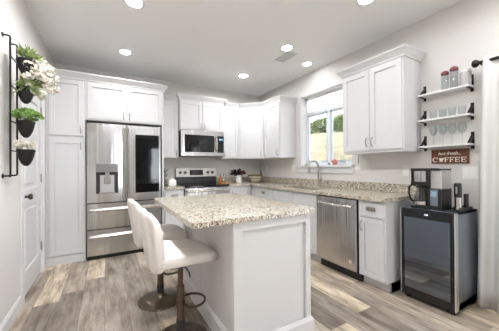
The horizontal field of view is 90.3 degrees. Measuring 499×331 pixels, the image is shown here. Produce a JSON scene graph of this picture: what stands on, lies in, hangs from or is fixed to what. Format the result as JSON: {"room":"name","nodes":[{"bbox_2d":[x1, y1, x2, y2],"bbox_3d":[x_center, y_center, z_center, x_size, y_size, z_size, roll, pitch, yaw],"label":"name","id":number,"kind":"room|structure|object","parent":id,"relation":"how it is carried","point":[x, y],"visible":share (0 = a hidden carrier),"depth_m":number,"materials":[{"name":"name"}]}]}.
{"room":"kitchen","nodes":[
{"label":"kitchen","id":0,"kind":"room"},
{"bbox_2d":[0,0,53,323],"bbox_3d":[-0.134,-0.160,-1.212,0.120,2.750,11.030,0,0,-30],"label":"wall","id":1,"kind":"structure","parent":0,"point":[16,21],"depth_m":1.93,"materials":[{"name":"white paint"}]},
{"bbox_2d":[0,296,21,330],"bbox_3d":[0.347,1.152,-1.905,0.014,0.112,9.370,0,0,-30],"label":"baseboard","id":2,"kind":"structure","parent":1,"relation":"attached to","point":[16,308],"depth_m":1.95,"materials":[{"name":"white wood"}]},
{"bbox_2d":[1,32,35,177],"bbox_3d":[-1.766,-0.441,1.919,0.174,1.068,0.194,0,0,-30],"label":"rack","id":3,"kind":"object","parent":1,"relation":"attached to","point":[2,33],"visible":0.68,"depth_m":1.83,"materials":[{"name":"black metal"}]},
{"bbox_2d":[12,139,35,165],"bbox_3d":[-1.750,-0.100,1.928,0.146,0.210,0.128,0,0,-43],"label":"planter","id":4,"kind":"object","parent":3,"relation":"hanging from","point":[25,157],"visible":0.97,"depth_m":1.90,"materials":[{"name":"black plastic"}]},
{"bbox_2d":[11,107,44,137],"bbox_3d":[-1.724,-0.334,1.938,0.220,0.238,0.270,0,0,-30],"label":"planter","id":5,"kind":"object","parent":3,"relation":"hanging from","point":[25,129],"visible":0.98,"depth_m":1.90,"materials":[{"name":"black"}]},
{"bbox_2d":[16,43,44,76],"bbox_3d":[-1.710,-0.818,1.951,0.192,0.246,0.266,0,0,-30],"label":"planter","id":6,"kind":"object","parent":3,"relation":"hanging from","point":[26,53],"visible":0.73,"depth_m":1.90,"materials":[{"name":"black"}]},
{"bbox_2d":[13,58,59,103],"bbox_3d":[-1.703,-0.673,1.985,0.303,0.386,0.321,0,0,-30],"label":"planter","id":7,"kind":"object","parent":3,"relation":"hanging from","point":[40,82],"visible":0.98,"depth_m":1.94,"materials":[{"name":"black"}]},
{"bbox_2d":[19,70,45,306],"bbox_3d":[-2.287,0.186,2.548,0.136,2.125,0.954,0,0,-30],"label":"trim","id":8,"kind":"structure","parent":1,"relation":"attached to","point":[42,102],"depth_m":2.24,"materials":[{"name":"white wood"}]},
{"bbox_2d":[24,95,41,294],"bbox_3d":[-2.238,0.226,2.579,0.111,2.021,0.772,0,0,-30],"label":"door","id":9,"kind":"structure","parent":1,"relation":"in","point":[33,243],"depth_m":2.64,"materials":[{"name":"white wood"}]},
{"bbox_2d":[54,63,259,183],"bbox_3d":[-1.310,-0.123,4.543,3.780,2.750,0.120,0,0,-30],"label":"wall","id":10,"kind":"structure","parent":0,"point":[222,166],"depth_m":4.70,"materials":[{"name":"white paint"}]},
{"bbox_2d":[164,93,178,158],"bbox_3d":[-1.384,-0.641,4.210,0.290,1.045,0.385,0,0,-30],"label":"upper cabinet","id":11,"kind":"object","parent":10,"relation":"attached to","point":[171,119],"visible":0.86,"depth_m":4.09,"materials":[{"name":"white wood"}]},
{"bbox_2d":[175,92,226,131],"bbox_3d":[-0.906,-0.894,4.450,0.891,0.595,0.450,0,0,-30],"label":"upper cabinet","id":12,"kind":"object","parent":10,"relation":"attached to","point":[195,112],"visible":0.94,"depth_m":4.27,"materials":[{"name":"white wood"}]},
{"bbox_2d":[179,130,223,156],"bbox_3d":[-0.885,-0.372,4.422,0.762,0.438,0.507,0,0,-30],"label":"microwave","id":13,"kind":"object","parent":12,"relation":"attached to","point":[192,143],"visible":0.92,"depth_m":4.24,"materials":[{"name":"grey metal"}]},
{"bbox_2d":[215,102,238,158],"bbox_3d":[-0.429,-0.645,4.760,0.352,1.045,0.385,0,0,-30],"label":"upper cabinet","id":14,"kind":"object","parent":10,"relation":"attached to","point":[230,110],"visible":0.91,"depth_m":4.64,"materials":[{"name":"white wood"}]},
{"bbox_2d":[23,0,462,95],"bbox_3d":[1.460,-1.617,-0.282,3.780,0.150,11.230,0,0,-30],"label":"ceiling","id":15,"kind":"structure","parent":0,"point":[203,43],"depth_m":2.84,"materials":[{"name":"white paint"}]},
{"bbox_2d":[117,48,132,54],"bbox_3d":[-1.639,-1.496,3.270,0.184,0.011,0.184,0,0,-30],"label":"recessed light","id":16,"kind":"object","parent":15,"relation":"in","point":[123,51],"visible":1,"depth_m":3.25,"materials":[{"name":"white"}]},
{"bbox_2d":[123,0,144,8],"bbox_3d":[-1.062,-1.505,2.287,0.184,0.011,0.184,0,0,-30],"label":"recessed light","id":17,"kind":"object","parent":15,"relation":"in","point":[138,4],"visible":1,"depth_m":2.30,"materials":[{"name":"white"}]},
{"bbox_2d":[238,73,248,77],"bbox_3d":[-0.105,-1.502,4.153,0.184,0.011,0.184,0,0,-30],"label":"recessed light","id":18,"kind":"object","parent":15,"relation":"in","point":[243,75],"visible":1,"depth_m":4.14,"materials":[{"name":"white"}]},
{"bbox_2d":[275,51,297,62],"bbox_3d":[0.509,-1.510,3.456,0.160,0.011,0.320,0,0,-30],"label":"ceiling vent","id":19,"kind":"object","parent":15,"relation":"in","point":[288,55],"visible":1,"depth_m":3.44,"materials":[{"name":"white metal"}]},
{"bbox_2d":[280,44,293,50],"bbox_3d":[0.480,-1.511,3.186,0.184,0.011,0.184,0,0,-30],"label":"recessed light","id":20,"kind":"object","parent":15,"relation":"in","point":[286,47],"visible":1,"depth_m":3.18,"materials":[{"name":"white"}]},
{"bbox_2d":[301,61,312,65],"bbox_3d":[0.855,-1.511,3.690,0.184,0.011,0.184,0,0,-30],"label":"recessed light","id":21,"kind":"object","parent":15,"relation":"in","point":[305,63],"visible":1,"depth_m":3.67,"materials":[{"name":"white"}]},
{"bbox_2d":[355,0,374,5],"bbox_3d":[1.067,-1.519,2.266,0.184,0.011,0.184,0,0,-30],"label":"recessed light","id":22,"kind":"object","parent":15,"relation":"in","point":[358,2],"visible":1,"depth_m":2.31,"materials":[{"name":"white"}]},
{"bbox_2d":[8,252,498,330],"bbox_3d":[1.479,1.258,-0.297,3.780,0.100,11.230,0,0,-30],"label":"floor","id":23,"kind":"structure","parent":0,"point":[104,294],"depth_m":2.16,"materials":[{"name":"wood"}]},
{"bbox_2d":[46,67,86,266],"bbox_3d":[-2.485,0.022,3.414,0.413,2.465,0.653,0,0,-30],"label":"pantry cabinet","id":24,"kind":"object","parent":23,"relation":"on","point":[66,124],"visible":0.81,"depth_m":3.18,"materials":[{"name":"white wood"}]},
{"bbox_2d":[87,122,160,260],"bbox_3d":[-1.868,0.339,3.718,0.931,1.825,0.686,0,0,-30],"label":"refrigerator","id":25,"kind":"object","parent":23,"relation":"on","point":[124,163],"visible":0.9,"depth_m":3.41,"materials":[{"name":"silver metal"}]},
{"bbox_2d":[85,73,167,223],"bbox_3d":[-1.847,0.019,3.781,1.058,2.465,0.653,0,0,-30],"label":"tall cabinet","id":26,"kind":"object","parent":23,"relation":"on","point":[132,102],"visible":0.96,"depth_m":3.52,"materials":[{"name":"white wood"}]},
{"bbox_2d":[127,199,187,311],"bbox_3d":[-0.845,0.766,2.274,0.495,0.942,0.426,0,0,-32],"label":"bar stool","id":27,"kind":"object","parent":23,"relation":"on","point":[161,299],"visible":0.75,"depth_m":2.18,"materials":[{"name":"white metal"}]},
{"bbox_2d":[164,189,183,228],"bbox_3d":[-1.299,0.812,4.075,0.293,0.876,0.678,0,0,-30],"label":"base cabinet","id":28,"kind":"object","parent":23,"relation":"on","point":[168,218],"visible":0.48,"depth_m":3.80,"materials":[{"name":"white wood"}]},
{"bbox_2d":[164,179,184,189],"bbox_3d":[-1.307,0.303,4.086,0.293,0.137,0.668,0,0,-30],"label":"countertop","id":29,"kind":"structure","parent":28,"relation":"on","point":[176,187],"depth_m":3.85,"materials":[{"name":"stone"}]},
{"bbox_2d":[168,178,175,185],"bbox_3d":[-1.277,0.270,4.086,0.120,0.130,0.120,0,0,-30],"label":"canister","id":30,"kind":"object","parent":29,"relation":"on","point":[171,182],"visible":0.98,"depth_m":4.04,"materials":[{"name":"white ceramic"}]},
{"bbox_2d":[138,208,216,330],"bbox_3d":[-0.512,0.761,1.745,0.495,0.942,0.426,0,0,-32],"label":"bar stool","id":31,"kind":"object","parent":23,"relation":"on","point":[160,255],"visible":1,"depth_m":1.62,"materials":[{"name":"white leather"}]},
{"bbox_2d":[175,168,229,195],"bbox_3d":[-0.822,0.648,4.316,0.764,1.200,0.727,0,0,-30],"label":"range","id":32,"kind":"object","parent":23,"relation":"on","point":[203,180],"visible":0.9,"depth_m":4.43,"materials":[{"name":"grey metal"}]},
{"bbox_2d":[176,183,229,187],"bbox_3d":[-0.821,0.337,4.313,0.764,0.022,0.600,0,0,-30],"label":"cooktop","id":33,"kind":"object","parent":32,"relation":"in","point":[186,185],"depth_m":4.19,"materials":[{"name":"black glass"}]},
{"bbox_2d":[154,193,314,330],"bbox_3d":[-0.228,0.774,2.127,0.922,0.916,1.283,0,0,-30],"label":"kitchen island","id":34,"kind":"object","parent":23,"relation":"on","point":[259,279],"visible":0.96,"depth_m":1.69,"materials":[{"name":"white"}]},
{"bbox_2d":[229,186,250,194],"bbox_3d":[-0.304,0.808,4.647,0.449,0.876,0.678,0,0,-30],"label":"base cabinet","id":35,"kind":"object","parent":23,"relation":"on","point":[246,190],"visible":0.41,"depth_m":4.40,"materials":[{"name":"white wood"}]},
{"bbox_2d":[251,186,273,199],"bbox_3d":[0.445,0.801,4.336,0.646,0.876,0.705,0,0,-30],"label":"base cabinet","id":36,"kind":"object","parent":23,"relation":"on","point":[267,193],"visible":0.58,"depth_m":4.15,"materials":[{"name":"white wood"}]},
{"bbox_2d":[273,187,320,261],"bbox_3d":[0.856,0.795,3.621,0.646,0.876,0.940,0,0,-30],"label":"base cabinet","id":37,"kind":"object","parent":23,"relation":"on","point":[299,198],"visible":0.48,"depth_m":3.22,"materials":[{"name":"white wood"}]},
{"bbox_2d":[317,195,363,281],"bbox_3d":[1.196,0.792,2.946,0.675,0.870,0.560,0,0,-30],"label":"dishwasher","id":38,"kind":"object","parent":23,"relation":"on","point":[337,217],"visible":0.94,"depth_m":2.76,"materials":[{"name":"silver metal"}]},
{"bbox_2d":[359,198,418,293],"bbox_3d":[1.447,0.785,2.592,0.646,0.876,0.293,0,0,-30],"label":"base cabinet","id":39,"kind":"object","parent":23,"relation":"on","point":[379,223],"visible":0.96,"depth_m":2.42,"materials":[{"name":"white wood"}]},
{"bbox_2d":[216,176,418,202],"bbox_3d":[0.566,0.289,3.723,1.048,0.137,3.165,0,0,-30],"label":"countertop","id":40,"kind":"structure","parent":39,"relation":"on","point":[368,191],"depth_m":3.21,"materials":[{"name":"stone"}]},
{"bbox_2d":[230,168,245,182],"bbox_3d":[-0.225,0.188,4.786,0.346,0.286,0.244,0,0,-30],"label":"vase","id":41,"kind":"object","parent":40,"relation":"on","point":[237,173],"visible":1,"depth_m":4.75,"materials":[{"name":"white ceramic"}]},
{"bbox_2d":[248,171,262,181],"bbox_3d":[0.116,0.212,4.934,0.308,0.236,0.308,0,0,-30],"label":"wire basket","id":42,"kind":"object","parent":40,"relation":"on","point":[253,179],"visible":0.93,"depth_m":4.84,"materials":[{"name":"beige wicker"}]},
{"bbox_2d":[307,160,321,186],"bbox_3d":[0.978,0.116,3.700,0.241,0.403,0.105,0,0,-30],"label":"faucet","id":43,"kind":"object","parent":40,"relation":"on","point":[318,179],"visible":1,"depth_m":3.75,"materials":[{"name":"silver metal"}]},
{"bbox_2d":[400,205,477,314],"bbox_3d":[1.722,0.804,2.263,0.443,0.832,0.426,0,0,-30],"label":"beverage cooler","id":44,"kind":"object","parent":23,"relation":"on","point":[439,249],"visible":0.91,"depth_m":2.11,"materials":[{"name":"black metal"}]},
{"bbox_2d":[408,168,451,210],"bbox_3d":[1.635,0.206,2.264,0.200,0.363,0.275,0,0,-30],"label":"coffee maker","id":45,"kind":"object","parent":44,"relation":"on","point":[434,184],"visible":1,"depth_m":2.17,"materials":[{"name":"black plastic"}]},
{"bbox_2d":[413,171,426,181],"bbox_3d":[1.594,0.097,2.281,0.136,0.114,0.141,0,0,-30],"label":"basket","id":46,"kind":"object","parent":45,"relation":"on","point":[418,176],"depth_m":2.24,"materials":[{"name":"silver metal"}]},
{"bbox_2d":[452,206,472,211],"bbox_3d":[1.832,0.371,2.133,0.240,0.029,0.060,0,0,-30],"label":"stand","id":47,"kind":"object","parent":44,"relation":"on","point":[462,209],"visible":0.76,"depth_m":2.09,"materials":[{"name":"black plastic"}]},
{"bbox_2d":[454,183,461,209],"bbox_3d":[1.756,0.258,2.090,0.056,0.222,0.054,0,0,-30],"label":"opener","id":48,"kind":"object","parent":47,"relation":"on","point":[457,186],"visible":0.98,"depth_m":2.07,"materials":[{"name":"silver metal"}]},
{"bbox_2d":[464,194,468,207],"bbox_3d":[1.893,0.308,2.166,0.034,0.120,0.034,0,0,-30],"label":"stopper","id":49,"kind":"object","parent":47,"relation":"on","point":[466,196],"visible":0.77,"depth_m":2.15,"materials":[{"name":"black plastic"}]},
{"bbox_2d":[260,0,498,300],"bbox_3d":[3.043,-0.173,0.616,0.150,2.750,11.030,0,0,-30],"label":"wall","id":50,"kind":"structure","parent":0,"point":[464,32],"depth_m":2.47,"materials":[{"name":"white paint"}]},
{"bbox_2d":[235,102,264,159],"bbox_3d":[0.086,-0.648,4.870,0.725,1.045,0.710,0,0,-30],"label":"upper cabinet","id":51,"kind":"object","parent":50,"relation":"attached to","point":[250,115],"visible":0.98,"depth_m":4.67,"materials":[{"name":"white wood"}]},
{"bbox_2d":[262,94,296,158],"bbox_3d":[0.529,-0.654,4.439,0.386,1.045,0.553,0,0,-30],"label":"upper cabinet","id":52,"kind":"object","parent":50,"relation":"attached to","point":[279,117],"visible":1,"depth_m":4.29,"materials":[{"name":"white wood"}]},
{"bbox_2d":[216,176,418,193],"bbox_3d":[0.567,0.270,3.728,1.040,0.100,3.158,0,0,-30],"label":"backsplash","id":53,"kind":"structure","parent":50,"relation":"attached to","point":[386,187],"depth_m":3.45,"materials":[{"name":"stone"}]},
{"bbox_2d":[296,165,353,173],"bbox_3d":[1.138,0.054,3.818,0.130,0.115,1.125,0,0,-30],"label":"trim","id":54,"kind":"structure","parent":50,"relation":"attached to","point":[304,168],"depth_m":3.67,"materials":[{"name":"white wood"}]},
{"bbox_2d":[332,159,337,164],"bbox_3d":[1.239,-0.050,3.609,0.094,0.097,0.097,0,0,-30],"label":"rose","id":55,"kind":"object","parent":54,"relation":"on","point":[334,161],"visible":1,"depth_m":3.60,"materials":[{"name":"pink plant"}]},
{"bbox_2d":[297,74,358,165],"bbox_3d":[1.166,-0.621,3.791,0.103,1.235,1.180,0,0,-30],"label":"trim","id":56,"kind":"structure","parent":50,"relation":"attached to","point":[334,84],"depth_m":4.20,"materials":[{"name":"white wood"}]},
{"bbox_2d":[306,87,351,164],"bbox_3d":[1.230,-0.577,3.828,0.055,1.145,1.000,0,0,-30],"label":"window","id":57,"kind":"structure","parent":50,"relation":"in","point":[328,111],"depth_m":3.84,"materials":[{"name":"white plastic"}]},
{"bbox_2d":[355,163,359,171],"bbox_3d":[1.424,0.027,3.270,0.010,0.115,0.075,0,0,-30],"label":"wall switch","id":58,"kind":"object","parent":50,"relation":"attached to","point":[357,167],"visible":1,"depth_m":3.26,"materials":[{"name":"white plastic"}]},
{"bbox_2d":[336,43,425,154],"bbox_3d":[1.460,-0.656,2.833,0.376,1.030,0.841,0,0,-30],"label":"upper cabinet","id":59,"kind":"object","parent":50,"relation":"attached to","point":[382,106],"visible":1,"depth_m":2.62,"materials":[{"name":"white wood"}]},
{"bbox_2d":[403,165,408,175],"bbox_3d":[1.729,0.057,2.742,0.008,0.115,0.070,0,0,-30],"label":"wall outlet","id":60,"kind":"object","parent":50,"relation":"attached to","point":[405,167],"visible":1,"depth_m":2.74,"materials":[{"name":"white plastic"}]},
{"bbox_2d":[417,74,474,101],"bbox_3d":[1.867,-0.744,2.379,0.124,0.155,0.420,0,0,-30],"label":"wall shelf","id":61,"kind":"object","parent":50,"relation":"attached to","point":[425,95],"visible":0.97,"depth_m":2.34,"materials":[{"name":"white painted wood"},{"name":"black iron"}]},
{"bbox_2d":[441,71,448,75],"bbox_3d":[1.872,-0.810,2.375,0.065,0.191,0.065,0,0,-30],"label":"lid","id":62,"kind":"object","parent":61,"relation":"on","point":[444,73],"visible":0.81,"depth_m":2.36,"materials":[{"name":"red"}]},
{"bbox_2d":[449,66,458,71],"bbox_3d":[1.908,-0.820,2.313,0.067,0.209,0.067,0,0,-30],"label":"lid","id":63,"kind":"object","parent":61,"relation":"on","point":[454,68],"visible":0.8,"depth_m":2.30,"materials":[{"name":"red"}]},
{"bbox_2d":[459,68,471,85],"bbox_3d":[1.950,-0.792,2.239,0.084,0.151,0.084,0,0,-30],"label":"canister","id":64,"kind":"object","parent":61,"relation":"on","point":[465,74],"visible":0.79,"depth_m":2.21,"materials":[{"name":"grey ceramic"}]},
{"bbox_2d":[417,102,474,125],"bbox_3d":[1.869,-0.489,2.377,0.124,0.155,0.420,0,0,-30],"label":"wall shelf","id":65,"kind":"object","parent":50,"relation":"attached to","point":[470,113],"visible":1,"depth_m":2.33,"materials":[{"name":"white wood"}]},
{"bbox_2d":[418,132,475,150],"bbox_3d":[1.871,-0.226,2.376,0.124,0.155,0.420,0,0,-30],"label":"wall shelf","id":66,"kind":"object","parent":50,"relation":"attached to","point":[471,142],"visible":1,"depth_m":2.31,"materials":[{"name":"white wood"}]},
{"bbox_2d":[431,148,469,163],"bbox_3d":[1.924,-0.088,2.386,0.022,0.136,0.300,0,0,-30],"label":"coffee sign","id":67,"kind":"object","parent":50,"relation":"attached to","point":[447,155],"visible":1,"depth_m":2.37,"materials":[{"name":"brown wood"}]},
{"bbox_2d":[462,167,478,178],"bbox_3d":[2.007,0.068,2.256,0.010,0.115,0.115,0,0,-30],"label":"wall switch","id":68,"kind":"object","parent":50,"relation":"attached to","point":[467,172],"visible":1,"depth_m":2.25,"materials":[{"name":"white plastic"}]},
{"bbox_2d":[471,56,498,67],"bbox_3d":[2.660,-0.885,0.995,0.128,0.084,2.758,0,0,-30],"label":"curtain rod","id":69,"kind":"object","parent":50,"relation":"attached to","point":[475,63],"visible":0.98,"depth_m":2.12,"materials":[{"name":"black metal"}]},
{"bbox_2d":[477,53,498,313],"bbox_3d":[2.226,0.140,1.701,0.065,2.123,1.043,0,0,-30],"label":"curtain","id":70,"kind":"object","parent":69,"relation":"hanging from","point":[488,234],"visible":1,"depth_m":2.08,"materials":[{"name":"white fabric"}]},
{"bbox_3d":[-15.289,1.456,-8.809,44.700,0.250,80.000,0,0,-30],"label":"yard","id":71,"kind":"structure","parent":0,"visible":0},
{"bbox_2d":[310,132,351,160],"bbox_3d":[6.161,-0.879,20.166,21.600,4.612,52.800,0,0,-30],"label":"hillside","id":72,"kind":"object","parent":71,"relation":"on","point":[318,140],"visible":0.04,"depth_m":15.67,"materials":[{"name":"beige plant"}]},
{"bbox_2d":[310,116,333,133],"bbox_3d":[7.019,-3.610,23.607,2.506,2.160,2.506,0,0,-37],"label":"bush","id":73,"kind":"object","parent":72,"relation":"on","point":[319,125],"visible":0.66,"depth_m":23.01,"materials":[{"name":"green plant"}]},
{"bbox_2d":[333,114,342,131],"bbox_3d":[7.850,-3.536,21.339,2.267,1.954,2.267,-1,0,41],"label":"bush","id":74,"kind":"object","parent":72,"relation":"on","point":[337,121],"visible":0.47,"depth_m":20.82,"materials":[{"name":"green plant"}]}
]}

